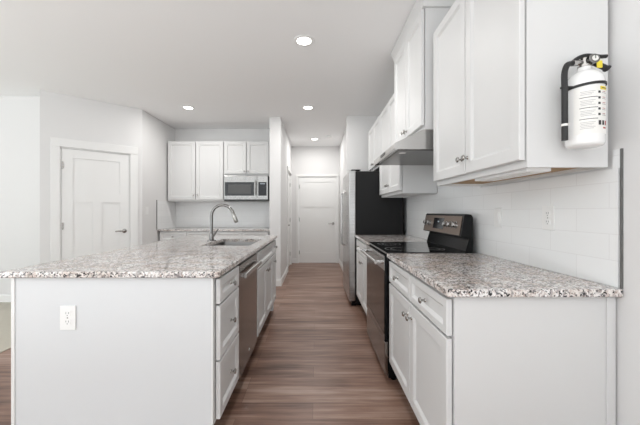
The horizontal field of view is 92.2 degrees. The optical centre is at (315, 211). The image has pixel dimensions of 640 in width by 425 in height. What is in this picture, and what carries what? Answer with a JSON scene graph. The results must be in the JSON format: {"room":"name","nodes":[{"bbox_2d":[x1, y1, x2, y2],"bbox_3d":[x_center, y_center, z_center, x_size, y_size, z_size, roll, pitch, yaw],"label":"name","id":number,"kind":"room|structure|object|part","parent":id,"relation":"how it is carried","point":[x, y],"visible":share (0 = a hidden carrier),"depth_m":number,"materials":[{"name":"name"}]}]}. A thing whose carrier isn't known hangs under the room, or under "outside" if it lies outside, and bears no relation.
{"room":"kitchen","nodes":[
{"label":"kitchen","id":0,"kind":"room"},
{"bbox_2d":[0,302,10,352],"bbox_3d":[-5.351,1.232,0.100,5.298,0.056,8.200,0,0,0],"label":"carpet","id":1,"kind":"object","parent":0,"point":[5,307],"depth_m":3.23,"materials":[{"name":"beige carpet"}]},
{"bbox_2d":[0,97,61,294],"bbox_3d":[-5.675,-0.160,4.160,4.650,2.740,0.120,0,0,0],"label":"wall","id":2,"kind":"structure","parent":0,"point":[19,116],"depth_m":4.10,"materials":[{"name":"white paint"}]},
{"bbox_2d":[0,295,10,301],"bbox_3d":[-5.735,1.157,4.093,4.530,0.105,0.014,0,0,0],"label":"baseboard","id":3,"kind":"structure","parent":2,"relation":"attached to","point":[3,298],"depth_m":4.09,"materials":[{"name":"white paint"}]},
{"bbox_2d":[40,90,141,263],"bbox_3d":[-3.076,-0.160,4.287,1.141,2.740,0.110,0,0,-41],"label":"wall","id":4,"kind":"structure","parent":0,"point":[61,115],"depth_m":4.12,"materials":[{"name":"white paint"}]},
{"bbox_2d":[50,137,137,261],"bbox_3d":[-3.049,0.129,4.289,0.984,2.161,0.122,0,0,-41],"label":"trim","id":5,"kind":"structure","parent":4,"relation":"attached to","point":[57,144],"depth_m":4.05,"materials":[{"name":"white paint"}]},
{"bbox_2d":[62,148,128,259],"bbox_3d":[-3.018,0.188,4.254,0.764,2.028,0.094,0,0,-41],"label":"door","id":6,"kind":"structure","parent":4,"relation":"in","point":[95,185],"depth_m":4.24,"materials":[{"name":"white paint"}]},
{"bbox_2d":[142,110,174,243],"bbox_3d":[-2.670,-0.160,5.165,0.120,2.740,1.090,0,0,0],"label":"wall","id":7,"kind":"structure","parent":0,"point":[156,134],"depth_m":4.95,"materials":[{"name":"white paint"}]},
{"bbox_2d":[157,201,175,228],"bbox_3d":[-2.605,0.060,5.377,0.010,0.468,0.664,0,0,0],"label":"tile backsplash","id":8,"kind":"structure","parent":7,"relation":"attached to","point":[166,211],"depth_m":5.36,"materials":[{"name":"white tile"}]},
{"bbox_2d":[0,0,415,145],"bbox_3d":[-3.350,-1.570,1.700,9.300,0.080,11.400,0,0,0],"label":"ceiling","id":9,"kind":"structure","parent":0,"point":[239,63],"depth_m":3.04,"materials":[{"name":"white paint"}]},
{"bbox_2d":[181,105,194,109],"bbox_3d":[-1.880,-1.526,4.530,0.188,0.007,0.188,0,0,0],"label":"recessed light","id":10,"kind":"object","parent":9,"relation":"in","point":[187,107],"visible":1,"depth_m":4.52,"materials":[{"name":"white plastic"}]},
{"bbox_2d":[294,35,314,46],"bbox_3d":[-0.107,-1.526,2.756,0.188,0.007,0.188,0,0,0],"label":"recessed light","id":11,"kind":"object","parent":9,"relation":"in","point":[300,40],"visible":1,"depth_m":2.75,"materials":[{"name":"white plastic"}]},
{"bbox_2d":[302,105,313,109],"bbox_3d":[-0.118,-1.526,4.530,0.188,0.007,0.188,0,0,0],"label":"recessed light","id":12,"kind":"object","parent":9,"relation":"in","point":[306,107],"visible":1,"depth_m":4.52,"materials":[{"name":"white plastic"}]},
{"bbox_2d":[0,263,419,424],"bbox_3d":[-0.700,1.235,1.700,4.000,0.050,11.400,0,0,0],"label":"floor","id":13,"kind":"structure","parent":0,"point":[313,360],"depth_m":2.37,"materials":[{"name":"brown wood"}]},
{"bbox_2d":[11,278,272,424],"bbox_3d":[-1.013,0.768,2.649,0.998,0.884,2.246,0,0,0],"label":"kitchen island","id":14,"kind":"object","parent":13,"relation":"on","point":[140,351],"visible":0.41,"depth_m":1.53,"materials":[{"name":"white paint"}]},
{"bbox_3d":[-1.504,0.768,1.550,0.017,0.884,0.049,0,0,0],"label":"corner trim","id":15,"kind":"part","parent":14,"relation":"part of","materials":[{"name":"white paint"}]},
{"bbox_2d":[60,306,75,329],"bbox_3d":[-1.231,0.527,1.527,0.078,0.120,0.008,0,0,0],"label":"power outlet","id":16,"kind":"object","parent":14,"relation":"attached to","point":[67,313],"visible":1,"depth_m":1.53,"materials":[{"name":"white plastic"}]},
{"bbox_2d":[64,311,70,316],"bbox_3d":[-1.231,0.506,1.525,0.033,0.029,0.002,0,0,0],"label":"receptacle","id":17,"kind":"object","parent":16,"relation":"attached to","point":[66,313],"depth_m":1.52,"materials":[{"name":"white plastic"}]},
{"bbox_2d":[64,319,70,324],"bbox_3d":[-1.231,0.548,1.525,0.033,0.029,0.002,0,0,0],"label":"receptacle","id":18,"kind":"object","parent":16,"relation":"attached to","point":[66,321],"depth_m":1.52,"materials":[{"name":"white plastic"}]},
{"bbox_2d":[0,235,276,277],"bbox_3d":[-1.016,0.310,2.647,1.081,0.030,2.285,0,0,0],"label":"island countertop","id":19,"kind":"structure","parent":14,"relation":"on","point":[193,256],"depth_m":1.82,"materials":[{"name":"stone"}]},
{"bbox_2d":[207,204,237,240],"bbox_3d":[-0.934,0.108,3.095,0.312,0.374,0.120,0,0,0],"label":"faucet","id":20,"kind":"object","parent":19,"relation":"on","point":[211,235],"visible":1,"depth_m":3.07,"materials":[{"name":"silver metal"}]},
{"bbox_3d":[-0.937,0.073,3.080,0.245,0.304,0.028,0,0,0],"label":"spout","id":21,"kind":"part","parent":20,"relation":"part of","materials":[{"name":"silver metal"}]},
{"bbox_2d":[211,242,255,245],"bbox_3d":[-0.787,0.430,2.990,0.449,0.205,0.684,0,0,0],"label":"sink","id":22,"kind":"object","parent":19,"relation":"in","point":[221,243],"visible":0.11,"depth_m":3.31,"materials":[{"name":"silver metal"}]},
{"bbox_3d":[-0.517,0.768,1.541,0.007,0.884,0.018,0,0,0],"label":"corner trim","id":23,"kind":"part","parent":14,"relation":"part of","materials":[{"name":"white paint"}]},
{"bbox_2d":[160,231,214,240],"bbox_3d":[-2.135,0.768,5.369,0.900,0.883,0.655,0,0,0],"label":"base cabinet","id":24,"kind":"object","parent":13,"relation":"on","point":[164,235],"visible":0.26,"depth_m":5.07,"materials":[{"name":"white paint"}]},
{"bbox_3d":[-2.358,0.416,5.084,0.438,0.143,0.022,0,0,0],"label":"drawer","id":25,"kind":"part","parent":24,"relation":"part of","materials":[{"name":"white paint"}]},
{"bbox_3d":[-1.912,0.416,5.084,0.438,0.143,0.022,0,0,0],"label":"drawer","id":26,"kind":"part","parent":24,"relation":"part of","materials":[{"name":"white paint"}]},
{"bbox_2d":[158,227,268,230],"bbox_3d":[-1.684,0.310,5.379,1.848,0.030,0.638,0,0,0],"label":"countertop","id":27,"kind":"structure","parent":24,"relation":"on","point":[175,228],"depth_m":5.06,"materials":[{"name":"stone"}]},
{"bbox_2d":[214,266,238,423],"bbox_3d":[-0.783,0.768,1.751,0.658,0.883,0.398,0,0,0],"label":"base cabinet","id":28,"kind":"object","parent":13,"relation":"on","point":[226,289],"visible":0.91,"depth_m":1.67,"materials":[{"name":"white paint"}]},
{"bbox_3d":[-0.496,0.907,1.751,0.022,0.289,0.382,0,0,0],"label":"drawer","id":29,"kind":"part","parent":28,"relation":"part of","materials":[{"name":"white paint"}]},
{"bbox_3d":[-0.496,0.616,1.751,0.022,0.275,0.382,0,0,0],"label":"drawer","id":30,"kind":"part","parent":28,"relation":"part of","materials":[{"name":"white paint"}]},
{"bbox_3d":[-0.496,0.405,1.751,0.022,0.126,0.382,0,0,0],"label":"drawer","id":31,"kind":"part","parent":28,"relation":"part of","materials":[{"name":"white paint"}]},
{"bbox_2d":[215,231,268,234],"bbox_3d":[-1.230,0.768,5.369,0.900,0.883,0.655,0,0,0],"label":"base cabinet","id":32,"kind":"object","parent":13,"relation":"on","point":[218,232],"visible":0.02,"depth_m":5.07,"materials":[{"name":"white paint"}]},
{"bbox_3d":[-1.453,0.416,5.084,0.438,0.143,0.022,0,0,0],"label":"drawer","id":33,"kind":"part","parent":32,"relation":"part of","materials":[{"name":"white paint"}]},
{"bbox_3d":[-1.007,0.416,5.084,0.438,0.143,0.022,0,0,0],"label":"drawer","id":34,"kind":"part","parent":32,"relation":"part of","materials":[{"name":"white paint"}]},
{"bbox_2d":[236,253,261,380],"bbox_3d":[-0.769,0.772,2.260,0.646,0.876,0.600,0,0,0],"label":"dishwasher","id":35,"kind":"object","parent":13,"relation":"on","point":[247,286],"visible":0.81,"depth_m":2.20,"materials":[{"name":"silver metal"}]},
{"bbox_3d":[-0.468,0.415,2.260,0.044,0.034,0.548,0,0,0],"label":"handle","id":36,"kind":"part","parent":35,"relation":"part of","materials":[{"name":"silver metal"}]},
{"bbox_2d":[256,242,272,336],"bbox_3d":[-0.783,0.768,3.027,0.658,0.883,0.910,0,0,0],"label":"base cabinet","id":37,"kind":"object","parent":13,"relation":"on","point":[265,270],"visible":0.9,"depth_m":2.96,"materials":[{"name":"white paint"}]},
{"bbox_3d":[-0.496,0.775,2.801,0.022,0.550,0.442,0,0,0],"label":"door","id":38,"kind":"part","parent":37,"relation":"part of","materials":[{"name":"white paint"}]},
{"bbox_3d":[-0.496,0.775,3.253,0.022,0.550,0.442,0,0,0],"label":"door","id":39,"kind":"part","parent":37,"relation":"part of","materials":[{"name":"white paint"}]},
{"bbox_2d":[272,240,276,302],"bbox_3d":[-0.783,0.768,3.616,0.658,0.883,0.262,0,0,0],"label":"base cabinet","id":40,"kind":"object","parent":13,"relation":"on","point":[273,241],"visible":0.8,"depth_m":3.68,"materials":[{"name":"white paint"}]},
{"bbox_3d":[-0.496,0.416,3.616,0.022,0.143,0.246,0,0,0],"label":"drawer","id":41,"kind":"part","parent":40,"relation":"part of","materials":[{"name":"white paint"}]},
{"bbox_3d":[-0.496,0.774,3.616,0.022,0.552,0.246,0,0,0],"label":"door","id":42,"kind":"part","parent":40,"relation":"part of","materials":[{"name":"white paint"}]},
{"bbox_2d":[356,239,366,314],"bbox_3d":[0.816,0.768,3.428,0.672,0.883,0.945,0,0,0],"label":"base cabinet","id":43,"kind":"object","parent":13,"relation":"on","point":[361,259],"visible":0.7,"depth_m":3.46,"materials":[{"name":"white paint"}]},
{"bbox_3d":[0.522,0.775,3.662,0.022,0.550,0.460,0,0,0],"label":"door","id":44,"kind":"part","parent":43,"relation":"part of","materials":[{"name":"white paint"}]},
{"bbox_3d":[0.522,0.416,3.662,0.022,0.143,0.460,0,0,0],"label":"drawer","id":45,"kind":"part","parent":43,"relation":"part of","materials":[{"name":"white paint"}]},
{"bbox_3d":[0.522,0.416,3.193,0.022,0.143,0.460,0,0,0],"label":"drawer","id":46,"kind":"part","parent":43,"relation":"part of","materials":[{"name":"white paint"}]},
{"bbox_3d":[0.522,0.775,3.193,0.022,0.550,0.460,0,0,0],"label":"door","id":47,"kind":"part","parent":43,"relation":"part of","materials":[{"name":"white paint"}]},
{"bbox_2d":[355,235,426,244],"bbox_3d":[0.832,0.310,3.426,0.670,0.030,0.957,0,0,0],"label":"countertop","id":48,"kind":"structure","parent":43,"relation":"on","point":[364,238],"depth_m":3.37,"materials":[{"name":"stone"}]},
{"bbox_2d":[341,169,402,305],"bbox_3d":[0.738,0.334,4.392,0.753,1.752,0.912,0,0,0],"label":"refrigerator","id":49,"kind":"object","parent":13,"relation":"on","point":[364,211],"visible":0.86,"depth_m":3.94,"materials":[{"name":"black metal"}]},
{"bbox_3d":[0.394,0.105,4.443,0.064,0.789,0.022,0,0,0],"label":"handle","id":50,"kind":"part","parent":49,"relation":"part of","materials":[{"name":"silver metal"}]},
{"bbox_3d":[0.465,0.312,4.667,0.084,1.675,0.358,0,0,0],"label":"door","id":51,"kind":"part","parent":49,"relation":"part of","materials":[{"name":"silver metal"}]},
{"bbox_3d":[0.465,0.312,4.210,0.084,1.675,0.544,0,0,0],"label":"door","id":52,"kind":"part","parent":49,"relation":"part of","materials":[{"name":"silver metal"}]},
{"bbox_2d":[360,213,472,379],"bbox_3d":[0.778,0.614,2.560,0.720,1.192,0.764,0,0,0],"label":"range","id":53,"kind":"object","parent":13,"relation":"on","point":[449,233],"visible":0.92,"depth_m":2.38,"materials":[{"name":"black metal"}]},
{"bbox_3d":[0.450,0.365,2.560,0.064,0.026,0.692,0,0,0],"label":"handle","id":54,"kind":"part","parent":53,"relation":"part of","materials":[{"name":"silver metal"}]},
{"bbox_3d":[0.499,1.040,2.560,0.027,0.230,0.754,0,0,0],"label":"storage drawer","id":55,"kind":"part","parent":53,"relation":"part of","materials":[{"name":"metal"}]},
{"bbox_3d":[0.499,0.615,2.560,0.027,0.600,0.754,0,0,0],"label":"oven door","id":56,"kind":"part","parent":53,"relation":"part of","materials":[{"name":"silver metal"}]},
{"bbox_2d":[368,242,464,253],"bbox_3d":[0.776,0.297,2.560,0.557,0.016,0.764,0,0,0],"label":"cooktop","id":57,"kind":"object","parent":53,"relation":"in","point":[379,247],"depth_m":2.47,"materials":[{"name":"black glass"}]},
{"bbox_3d":[1.035,0.103,2.563,0.026,0.139,0.719,0,0,0],"label":"control panel","id":58,"kind":"part","parent":53,"relation":"part of","materials":[{"name":"metal"}]},
{"bbox_3d":[1.020,0.100,2.271,0.036,0.052,0.054,0,0,0],"label":"knob","id":59,"kind":"part","parent":53,"relation":"part of","materials":[{"name":"silver metal"}]},
{"bbox_2d":[389,261,615,424],"bbox_3d":[0.821,0.768,1.674,0.682,0.883,0.972,0,0,0],"label":"base cabinet","id":60,"kind":"object","parent":13,"relation":"on","point":[455,360],"visible":0.93,"depth_m":1.19,"materials":[{"name":"white paint"}]},
{"bbox_3d":[0.522,0.775,1.919,0.022,0.550,0.467,0,0,0],"label":"door","id":61,"kind":"part","parent":60,"relation":"part of","materials":[{"name":"white paint"}]},
{"bbox_3d":[0.522,0.416,1.918,0.022,0.143,0.468,0,0,0],"label":"drawer","id":62,"kind":"part","parent":60,"relation":"part of","materials":[{"name":"white paint"}]},
{"bbox_3d":[0.495,0.415,1.440,0.031,0.030,0.031,0,0,0],"label":"knob","id":63,"kind":"part","parent":60,"relation":"part of","materials":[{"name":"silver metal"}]},
{"bbox_3d":[0.522,0.416,1.442,0.022,0.143,0.468,0,0,0],"label":"drawer","id":64,"kind":"part","parent":60,"relation":"part of","materials":[{"name":"white paint"}]},
{"bbox_3d":[0.522,0.775,1.442,0.022,0.550,0.467,0,0,0],"label":"door","id":65,"kind":"part","parent":60,"relation":"part of","materials":[{"name":"white paint"}]},
{"bbox_2d":[387,253,622,296],"bbox_3d":[0.832,0.310,1.667,0.670,0.030,1.009,0,0,0],"label":"countertop","id":66,"kind":"structure","parent":60,"relation":"on","point":[451,274],"depth_m":1.38,"materials":[{"name":"stone"}]},
{"bbox_3d":[0.850,0.768,1.197,0.625,0.883,0.005,0,0,0],"label":"panel","id":67,"kind":"part","parent":60,"relation":"part of","materials":[{"name":"white paint"}]},
{"bbox_3d":[1.136,0.768,1.191,0.026,0.883,0.005,0,0,0],"label":"scribe trim","id":68,"kind":"part","parent":60,"relation":"part of","materials":[{"name":"white paint"}]},
{"bbox_2d":[175,129,268,201],"bbox_3d":[-1.742,-0.160,5.770,1.975,2.740,0.120,0,0,0],"label":"wall","id":69,"kind":"structure","parent":0,"point":[180,134],"depth_m":5.71,"materials":[{"name":"white paint"}]},
{"bbox_2d":[168,141,228,201],"bbox_3d":[-2.097,-0.703,5.518,0.976,1.054,0.382,0,0,0],"label":"upper cabinet","id":70,"kind":"object","parent":69,"relation":"attached to","point":[195,168],"visible":0.98,"depth_m":5.37,"materials":[{"name":"white paint"}]},
{"bbox_3d":[-2.341,-0.712,5.369,0.477,1.012,0.022,0,0,0],"label":"door","id":71,"kind":"part","parent":70,"relation":"part of","materials":[{"name":"white paint"}]},
{"bbox_3d":[-1.853,-0.712,5.369,0.477,1.012,0.022,0,0,0],"label":"door","id":72,"kind":"part","parent":70,"relation":"part of","materials":[{"name":"white paint"}]},
{"bbox_2d":[176,202,268,226],"bbox_3d":[-1.677,0.060,5.705,1.843,0.468,0.010,0,0,0],"label":"tile backsplash","id":73,"kind":"structure","parent":69,"relation":"attached to","point":[188,214],"depth_m":5.70,"materials":[{"name":"white tile"}]},
{"bbox_2d":[224,141,268,175],"bbox_3d":[-1.212,-0.928,5.518,0.790,0.604,0.382,0,0,0],"label":"upper cabinet","id":74,"kind":"object","parent":69,"relation":"attached to","point":[241,158],"visible":0.98,"depth_m":5.37,"materials":[{"name":"white paint"}]},
{"bbox_3d":[-1.409,-0.937,5.369,0.384,0.562,0.022,0,0,0],"label":"door","id":75,"kind":"part","parent":74,"relation":"part of","materials":[{"name":"white paint"}]},
{"bbox_2d":[224,176,268,200],"bbox_3d":[-1.206,-0.401,5.476,0.757,0.430,0.443,0,0,0],"label":"microwave","id":76,"kind":"object","parent":74,"relation":"attached to","point":[236,188],"visible":1,"depth_m":5.29,"materials":[{"name":"silver metal"}]},
{"bbox_3d":[-1.299,-0.423,5.310,0.570,0.384,0.030,0,0,0],"label":"door","id":77,"kind":"part","parent":76,"relation":"part of","materials":[{"name":"silver metal"}]},
{"bbox_3d":[-1.206,-0.219,5.297,0.757,0.022,0.008,0,0,0],"label":"trim","id":78,"kind":"part","parent":76,"relation":"part of","materials":[{"name":"silver metal"}]},
{"bbox_3d":[-0.919,-0.423,5.310,0.185,0.384,0.030,0,0,0],"label":"control panel","id":79,"kind":"part","parent":76,"relation":"part of","materials":[{"name":"silver metal"}]},
{"bbox_3d":[-1.015,-0.937,5.369,0.384,0.562,0.022,0,0,0],"label":"door","id":80,"kind":"part","parent":74,"relation":"part of","materials":[{"name":"white paint"}]},
{"bbox_2d":[269,117,291,279],"bbox_3d":[-0.665,-0.160,6.120,0.180,2.740,2.240,0,0,0],"label":"wall","id":81,"kind":"structure","parent":0,"point":[280,148],"depth_m":5.00,"materials":[{"name":"white paint"}]},
{"bbox_2d":[280,267,287,285],"bbox_3d":[-0.568,1.157,5.562,0.014,0.105,1.152,0,0,0],"label":"baseboard","id":82,"kind":"structure","parent":81,"relation":"attached to","point":[286,270],"depth_m":5.35,"materials":[{"name":"white paint"}]},
{"bbox_2d":[288,173,289,266],"bbox_3d":[-0.583,0.189,6.610,0.094,2.026,0.788,0,0,0],"label":"door","id":83,"kind":"structure","parent":81,"relation":"in","point":[288,173],"depth_m":6.78,"materials":[{"name":"white paint"}]},
{"bbox_2d":[287,166,291,266],"bbox_3d":[-0.614,0.150,6.610,0.122,2.119,0.940,0,0,0],"label":"trim","id":84,"kind":"structure","parent":81,"relation":"attached to","point":[289,171],"depth_m":7.01,"materials":[{"name":"white paint"}]},
{"bbox_2d":[292,146,338,258],"bbox_3d":[0.263,-0.160,7.300,2.035,2.740,0.120,0,0,0],"label":"wall","id":85,"kind":"structure","parent":0,"point":[305,159],"depth_m":7.24,"materials":[{"name":"white paint"}]},
{"bbox_2d":[299,177,335,262],"bbox_3d":[0.035,0.199,7.234,0.868,2.006,0.094,0,0,0],"label":"door","id":86,"kind":"structure","parent":85,"relation":"in","point":[317,195],"depth_m":7.25,"materials":[{"name":"white paint"}]},
{"bbox_2d":[296,174,338,262],"bbox_3d":[0.035,0.166,7.279,1.000,2.088,0.122,0,0,0],"label":"trim","id":87,"kind":"structure","parent":85,"relation":"attached to","point":[297,175],"depth_m":7.22,"materials":[{"name":"white paint"}]},
{"bbox_2d":[339,116,378,264],"bbox_3d":[0.892,-0.160,6.090,0.791,2.740,2.300,0,0,0],"label":"wall","id":88,"kind":"structure","parent":0,"point":[353,148],"depth_m":4.94,"materials":[{"name":"white paint"}]},
{"bbox_2d":[403,0,639,424],"bbox_3d":[1.228,-0.160,0.470,0.120,2.740,8.940,0,0,0],"label":"wall","id":89,"kind":"structure","parent":0,"point":[623,15],"depth_m":1.16,"materials":[{"name":"white paint"}]},
{"bbox_2d":[368,117,378,170],"bbox_3d":[0.965,-0.910,4.313,0.388,0.640,0.814,0,0,0],"label":"upper cabinet","id":90,"kind":"object","parent":89,"relation":"attached to","point":[373,134],"visible":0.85,"depth_m":4.30,"materials":[{"name":"white paint"}]},
{"bbox_3d":[0.813,-0.919,4.516,0.022,0.598,0.396,0,0,0],"label":"door","id":91,"kind":"part","parent":90,"relation":"part of","materials":[{"name":"white paint"}]},
{"bbox_3d":[0.813,-0.919,4.110,0.022,0.598,0.396,0,0,0],"label":"door","id":92,"kind":"part","parent":90,"relation":"part of","materials":[{"name":"white paint"}]},
{"bbox_2d":[374,129,432,165],"bbox_3d":[0.850,-0.508,2.560,0.596,0.146,0.760,0,0,0],"label":"range hood","id":93,"kind":"object","parent":89,"relation":"attached to","point":[417,148],"visible":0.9,"depth_m":2.28,"materials":[{"name":"silver metal"}]},
{"bbox_2d":[379,94,436,197],"bbox_3d":[0.965,-0.703,3.425,0.388,1.054,0.950,0,0,0],"label":"upper cabinet","id":94,"kind":"object","parent":89,"relation":"attached to","point":[395,181],"visible":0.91,"depth_m":3.23,"materials":[{"name":"white paint"}]},
{"bbox_3d":[0.813,-0.712,3.662,0.022,1.012,0.464,0,0,0],"label":"door","id":95,"kind":"part","parent":94,"relation":"part of","materials":[{"name":"white paint"}]},
{"bbox_3d":[0.813,-0.712,3.188,0.022,1.012,0.464,0,0,0],"label":"door","id":96,"kind":"part","parent":94,"relation":"part of","materials":[{"name":"white paint"}]},
{"bbox_3d":[0.998,-0.194,3.425,0.300,0.008,0.912,0,0,0],"label":"panel","id":97,"kind":"part","parent":94,"relation":"part of","materials":[{"name":"white paint"}]},
{"bbox_2d":[390,0,454,142],"bbox_3d":[0.935,-1.054,2.559,0.443,0.945,0.866,0,0,0],"label":"upper cabinet","id":98,"kind":"object","parent":89,"relation":"attached to","point":[411,54],"visible":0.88,"depth_m":2.32,"materials":[{"name":"white paint"}]},
{"bbox_3d":[0.756,-1.024,2.750,0.022,0.823,0.372,0,0,0],"label":"door","id":99,"kind":"part","parent":98,"relation":"part of","materials":[{"name":"white paint"}]},
{"bbox_3d":[0.756,-1.024,2.368,0.022,0.823,0.372,0,0,0],"label":"door","id":100,"kind":"part","parent":98,"relation":"part of","materials":[{"name":"white paint"}]},
{"bbox_3d":[0.940,-1.482,2.559,0.435,0.090,0.866,0,0,0],"label":"crown molding","id":101,"kind":"part","parent":98,"relation":"part of","materials":[{"name":"white paint"}]},
{"bbox_2d":[407,149,619,287],"bbox_3d":[1.165,-0.072,2.549,0.007,0.732,2.743,0,0,0],"label":"tile backsplash","id":102,"kind":"structure","parent":89,"relation":"attached to","point":[584,243],"depth_m":1.53,"materials":[{"name":"white tile"}]},
{"bbox_2d":[494,208,501,227],"bbox_3d":[1.155,0.040,1.960,0.011,0.120,0.078,0,0,0],"label":"light switch","id":103,"kind":"object","parent":102,"relation":"attached to","point":[497,211],"visible":1,"depth_m":1.95,"materials":[{"name":"white plastic"}]},
{"bbox_2d":[542,206,554,229],"bbox_3d":[1.156,0.032,1.535,0.008,0.120,0.078,0,0,0],"label":"power outlet","id":104,"kind":"object","parent":102,"relation":"attached to","point":[548,212],"visible":1,"depth_m":1.53,"materials":[{"name":"white plastic"}]},
{"bbox_2d":[545,219,549,224],"bbox_3d":[1.154,0.053,1.535,0.002,0.029,0.033,0,0,0],"label":"receptacle","id":105,"kind":"object","parent":104,"relation":"attached to","point":[547,221],"depth_m":1.53,"materials":[{"name":"white plastic"}]},
{"bbox_2d":[433,0,607,185],"bbox_3d":[0.959,-0.702,1.661,0.376,1.056,0.902,0,0,0],"label":"upper cabinet","id":106,"kind":"object","parent":89,"relation":"attached to","point":[498,65],"visible":1,"depth_m":1.32,"materials":[{"name":"white paint"}]},
{"bbox_3d":[0.813,-0.711,1.886,0.022,1.014,0.440,0,0,0],"label":"door","id":107,"kind":"part","parent":106,"relation":"part of","materials":[{"name":"white paint"}]},
{"bbox_3d":[0.813,-0.711,1.436,0.022,1.014,0.440,0,0,0],"label":"door","id":108,"kind":"part","parent":106,"relation":"part of","materials":[{"name":"white paint"}]},
{"bbox_2d":[475,168,550,180],"bbox_3d":[0.905,-0.173,1.455,0.100,0.025,0.410,0,0,0],"label":"light","id":109,"kind":"object","parent":106,"relation":"attached to","point":[527,171],"visible":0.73,"depth_m":1.36,"materials":[{"name":"white plastic"}]},
{"bbox_2d":[484,172,540,180],"bbox_3d":[0.905,-0.162,1.455,0.044,0.002,0.380,0,0,0],"label":"diffuser","id":110,"kind":"object","parent":109,"relation":"attached to","point":[524,173],"depth_m":1.41,"materials":[{"name":"plastic"}]},
{"bbox_3d":[0.992,-0.192,1.661,0.288,0.008,0.864,0,0,0],"label":"panel","id":111,"kind":"part","parent":106,"relation":"part of","materials":[{"name":"brown wood"}]},
{"bbox_2d":[560,53,610,149],"bbox_3d":[0.989,-0.408,1.130,0.147,0.345,0.129,0,0,-41],"label":"fire extinguisher","id":112,"kind":"object","parent":106,"relation":"attached to","point":[583,95],"visible":1,"depth_m":1.11,"materials":[{"name":"white metal"}]},
{"bbox_3d":[1.005,-0.564,1.134,0.127,0.034,0.016,0,0,0],"label":"operating lever","id":113,"kind":"part","parent":112,"relation":"part of","materials":[{"name":"black metal"}]},
{"bbox_3d":[1.037,-0.534,1.132,0.081,0.041,0.028,0,0,0],"label":"carry handle","id":114,"kind":"part","parent":112,"relation":"part of","materials":[{"name":"black rubber"}]},
{"bbox_2d":[620,148,622,288],"bbox_3d":[1.164,0.027,1.173,0.008,0.534,0.006,0,0,0],"label":"trim","id":115,"kind":"structure","parent":89,"relation":"attached to","point":[621,149],"depth_m":1.17,"materials":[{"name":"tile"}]}
]}

